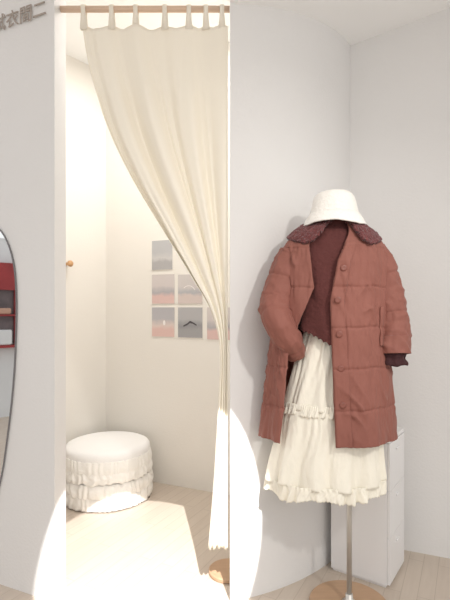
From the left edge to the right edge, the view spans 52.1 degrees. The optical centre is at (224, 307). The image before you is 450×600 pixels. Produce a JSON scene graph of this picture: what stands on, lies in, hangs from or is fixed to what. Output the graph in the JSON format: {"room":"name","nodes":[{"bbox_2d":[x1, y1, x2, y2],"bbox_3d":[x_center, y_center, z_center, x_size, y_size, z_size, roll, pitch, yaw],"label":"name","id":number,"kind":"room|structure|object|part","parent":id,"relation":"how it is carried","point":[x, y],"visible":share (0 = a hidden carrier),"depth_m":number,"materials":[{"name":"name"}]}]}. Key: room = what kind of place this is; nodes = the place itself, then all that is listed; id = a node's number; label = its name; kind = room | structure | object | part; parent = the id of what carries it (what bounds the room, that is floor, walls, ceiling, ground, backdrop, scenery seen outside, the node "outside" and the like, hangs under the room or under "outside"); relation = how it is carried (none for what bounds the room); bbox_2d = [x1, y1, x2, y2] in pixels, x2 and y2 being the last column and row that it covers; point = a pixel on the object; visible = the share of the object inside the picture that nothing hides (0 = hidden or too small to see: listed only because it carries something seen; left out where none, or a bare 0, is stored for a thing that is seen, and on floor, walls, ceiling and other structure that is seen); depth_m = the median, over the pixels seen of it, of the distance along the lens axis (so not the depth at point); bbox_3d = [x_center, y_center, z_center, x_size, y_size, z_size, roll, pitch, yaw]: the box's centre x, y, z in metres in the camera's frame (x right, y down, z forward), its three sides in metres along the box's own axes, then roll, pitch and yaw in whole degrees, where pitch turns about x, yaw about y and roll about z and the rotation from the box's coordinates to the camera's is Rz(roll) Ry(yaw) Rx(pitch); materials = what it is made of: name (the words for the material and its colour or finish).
{"room":"clothing store","nodes":[
{"label":"clothing store","id":0,"kind":"room"},
{"bbox_2d":[0,0,65,599],"bbox_3d":[-1.166,-0.280,2.257,1.157,3.000,0.231,0,0,41],"label":"wall","id":1,"kind":"structure","parent":0,"point":[33,52],"depth_m":1.95,"materials":[{"name":"white paint"}]},
{"bbox_2d":[0,230,16,483],"bbox_3d":[-1.141,0.260,2.090,0.531,1.400,0.007,0,0,24],"label":"wall mirror","id":2,"kind":"object","parent":1,"relation":"attached to","point":[8,285],"visible":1,"depth_m":2.00,"materials":[{"name":"clear glass"}]},
{"bbox_2d":[0,1,45,29],"bbox_3d":[-0.885,-1.254,1.975,0.304,0.072,0.003,0,0,24],"label":"sign","id":3,"kind":"object","parent":1,"relation":"attached to","point":[30,5],"depth_m":1.97,"materials":[{"name":"grey metal"}]},
{"bbox_2d":[60,6,229,12],"bbox_3d":[-0.339,-1.270,1.955,0.717,0.026,0.026,0,0,0],"label":"curtain rod","id":4,"kind":"object","parent":1,"relation":"attached to","point":[64,9],"visible":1,"depth_m":1.94,"materials":[{"name":"brown wood"}]},
{"bbox_2d":[80,4,227,549],"bbox_3d":[-0.301,-0.132,1.950,0.628,2.308,0.061,0,0,0],"label":"curtain","id":5,"kind":"object","parent":4,"relation":"hanging from","point":[162,92],"visible":1,"depth_m":1.95,"materials":[{"name":"fabric"}]},
{"bbox_2d":[66,54,105,443],"bbox_3d":[-1.197,-0.280,3.056,0.083,3.000,0.972,0,0,38],"label":"wall","id":6,"kind":"structure","parent":0,"point":[85,120],"depth_m":3.25,"materials":[{"name":"paint"}]},
{"bbox_2d":[66,260,72,266],"bbox_3d":[-1.058,-0.300,3.114,0.064,0.044,0.044,0,0,38],"label":"peg","id":7,"kind":"object","parent":6,"relation":"attached to","point":[69,263],"visible":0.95,"depth_m":3.09,"materials":[{"name":"brown wood"}]},
{"bbox_2d":[66,0,229,64],"bbox_3d":[-0.428,-1.755,2.585,2.014,0.050,1.274,0,0,17],"label":"ceiling","id":8,"kind":"structure","parent":0,"point":[75,44],"depth_m":2.75,"materials":[{"name":"paint"}]},
{"bbox_2d":[106,42,229,494],"bbox_3d":[-0.127,-0.280,3.110,1.666,3.000,0.081,0,0,24],"label":"wall","id":9,"kind":"structure","parent":0,"point":[164,390],"depth_m":3.24,"materials":[{"name":"paint"}]},
{"bbox_2d":[152,239,172,269],"bbox_3d":[-0.437,-0.369,3.197,0.170,0.209,0.004,0,0,23],"label":"print","id":10,"kind":"object","parent":9,"relation":"attached to","point":[162,250],"visible":0.86,"depth_m":3.19,"materials":[{"name":"paper"}]},
{"bbox_2d":[152,274,174,303],"bbox_3d":[-0.429,-0.132,3.194,0.185,0.208,0.004,0,0,23],"label":"print","id":11,"kind":"object","parent":9,"relation":"attached to","point":[163,285],"visible":1,"depth_m":3.19,"materials":[{"name":"paper"}]},
{"bbox_2d":[152,307,174,336],"bbox_3d":[-0.430,0.097,3.194,0.185,0.208,0.005,0,0,24],"label":"print","id":12,"kind":"object","parent":9,"relation":"attached to","point":[163,318],"visible":1,"depth_m":3.19,"materials":[{"name":"paper"}]},
{"bbox_2d":[178,307,202,337],"bbox_3d":[-0.236,0.098,3.109,0.191,0.210,0.005,0,0,24],"label":"print","id":13,"kind":"object","parent":9,"relation":"attached to","point":[190,319],"visible":1,"depth_m":3.11,"materials":[{"name":"paper"}]},
{"bbox_2d":[178,274,202,303],"bbox_3d":[-0.236,-0.129,3.109,0.191,0.203,0.005,0,0,24],"label":"print","id":14,"kind":"object","parent":9,"relation":"attached to","point":[189,292],"visible":0.89,"depth_m":3.11,"materials":[{"name":"paper"}]},
{"bbox_2d":[207,307,229,339],"bbox_3d":[-0.042,0.102,3.025,0.173,0.217,0.005,0,0,24],"label":"print","id":15,"kind":"object","parent":9,"relation":"attached to","point":[212,334],"visible":0.31,"depth_m":3.04,"materials":[{"name":"paper"}]},
{"bbox_2d":[0,482,449,599],"bbox_3d":[-0.500,1.270,0.500,9.000,0.100,7.000,0,0,0],"label":"floor","id":16,"kind":"structure","parent":0,"point":[156,548],"depth_m":2.20,"materials":[{"name":"brown wood"}]},
{"bbox_2d":[66,431,152,512],"bbox_3d":[-0.766,1.038,3.009,0.587,0.364,0.586,0,0,0],"label":"pouf","id":17,"kind":"object","parent":16,"relation":"on","point":[108,471],"visible":0.93,"depth_m":2.78,"materials":[{"name":"fabric"}]},
{"bbox_2d":[66,431,149,462],"bbox_3d":[-0.767,0.938,3.010,0.546,0.164,0.546,0,0,0],"label":"seat cushion","id":18,"kind":"object","parent":17,"relation":"on","point":[108,446],"depth_m":2.87,"materials":[{"name":"fabric"}]},
{"bbox_2d":[209,558,229,583],"bbox_3d":[0.015,1.210,2.120,0.180,0.020,0.180,0,0,0],"label":"wooden disc","id":19,"kind":"object","parent":16,"relation":"on","point":[219,570],"visible":0.59,"depth_m":2.10,"materials":[{"name":"brown wood"}]},
{"bbox_2d":[309,505,385,599],"bbox_3d":[0.505,0.410,1.870,0.320,1.620,0.320,0,0,45],"label":"stand","id":20,"kind":"object","parent":16,"relation":"on","point":[347,589],"visible":0.16,"depth_m":1.91,"materials":[{"name":"brown wood"}]},
{"bbox_2d":[264,332,386,506],"bbox_3d":[0.405,0.417,1.847,0.503,0.655,0.286,0,0,0],"label":"skirt","id":21,"kind":"object","parent":20,"relation":"attached to","point":[306,465],"visible":0.62,"depth_m":1.76,"materials":[{"name":"beige fabric"}]},
{"bbox_2d":[258,220,411,447],"bbox_3d":[0.438,0.074,1.852,0.610,0.902,0.310,0,0,5],"label":"coat","id":22,"kind":"object","parent":20,"relation":"on","point":[370,320],"visible":0.87,"depth_m":1.76,"materials":[{"name":"orange fabric"}]},
{"bbox_2d":[304,189,366,225],"bbox_3d":[0.443,-0.400,1.865,0.259,0.148,0.238,0,0,0],"label":"bucket hat","id":23,"kind":"object","parent":20,"relation":"on","point":[332,204],"visible":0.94,"depth_m":1.79,"materials":[{"name":"white fabric"}]},
{"bbox_3d":[0.443,-0.425,1.865,0.199,0.097,0.187,0,0,0],"label":"crown","id":24,"kind":"part","parent":23,"relation":"part of","materials":[{"name":"white fabric"}]},
{"bbox_2d":[298,219,408,366],"bbox_3d":[0.495,-0.070,1.852,0.450,0.591,0.235,0,0,0],"label":"sweater","id":25,"kind":"object","parent":20,"relation":"on","point":[325,251],"visible":0.28,"depth_m":1.77,"materials":[{"name":"brown fabric"}]},
{"bbox_2d":[331,427,403,587],"bbox_3d":[0.674,0.895,2.164,0.279,0.650,0.252,0,0,35],"label":"storage cabinet","id":26,"kind":"object","parent":16,"relation":"on","point":[377,525],"visible":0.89,"depth_m":2.05,"materials":[{"name":"white paint"}]},
{"bbox_3d":[0.671,0.578,2.166,0.272,0.016,0.252,0,0,35],"label":"panel","id":27,"kind":"part","parent":26,"relation":"part of","materials":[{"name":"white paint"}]},
{"bbox_3d":[0.778,0.693,2.091,0.011,0.206,0.240,0,0,35],"label":"drawer","id":28,"kind":"part","parent":26,"relation":"part of","materials":[{"name":"white paint"}]},
{"bbox_3d":[0.778,0.899,2.091,0.011,0.202,0.240,0,0,35],"label":"drawer","id":29,"kind":"part","parent":26,"relation":"part of","materials":[{"name":"white paint"}]},
{"bbox_3d":[0.778,1.102,2.091,0.011,0.200,0.240,0,0,35],"label":"drawer","id":30,"kind":"part","parent":26,"relation":"part of","materials":[{"name":"white paint"}]},
{"bbox_2d":[230,1,349,599],"bbox_3d":[0.483,-0.280,2.433,0.314,3.000,1.385,0,0,33],"label":"wall","id":31,"kind":"structure","parent":0,"point":[290,71],"depth_m":1.97,"materials":[{"name":"white paint"}]},
{"bbox_2d":[228,0,449,44],"bbox_3d":[0.700,-1.570,0.820,4.600,0.610,3.640,0,0,0],"label":"ceiling","id":32,"kind":"structure","parent":0,"point":[357,21],"depth_m":2.16,"materials":[{"name":"paint"}]},
{"bbox_2d":[350,7,449,558],"bbox_3d":[1.818,-0.280,1.985,2.603,3.000,0.101,0,0,23],"label":"wall","id":33,"kind":"structure","parent":0,"point":[400,76],"depth_m":2.30,"materials":[{"name":"white paint"}]}
]}

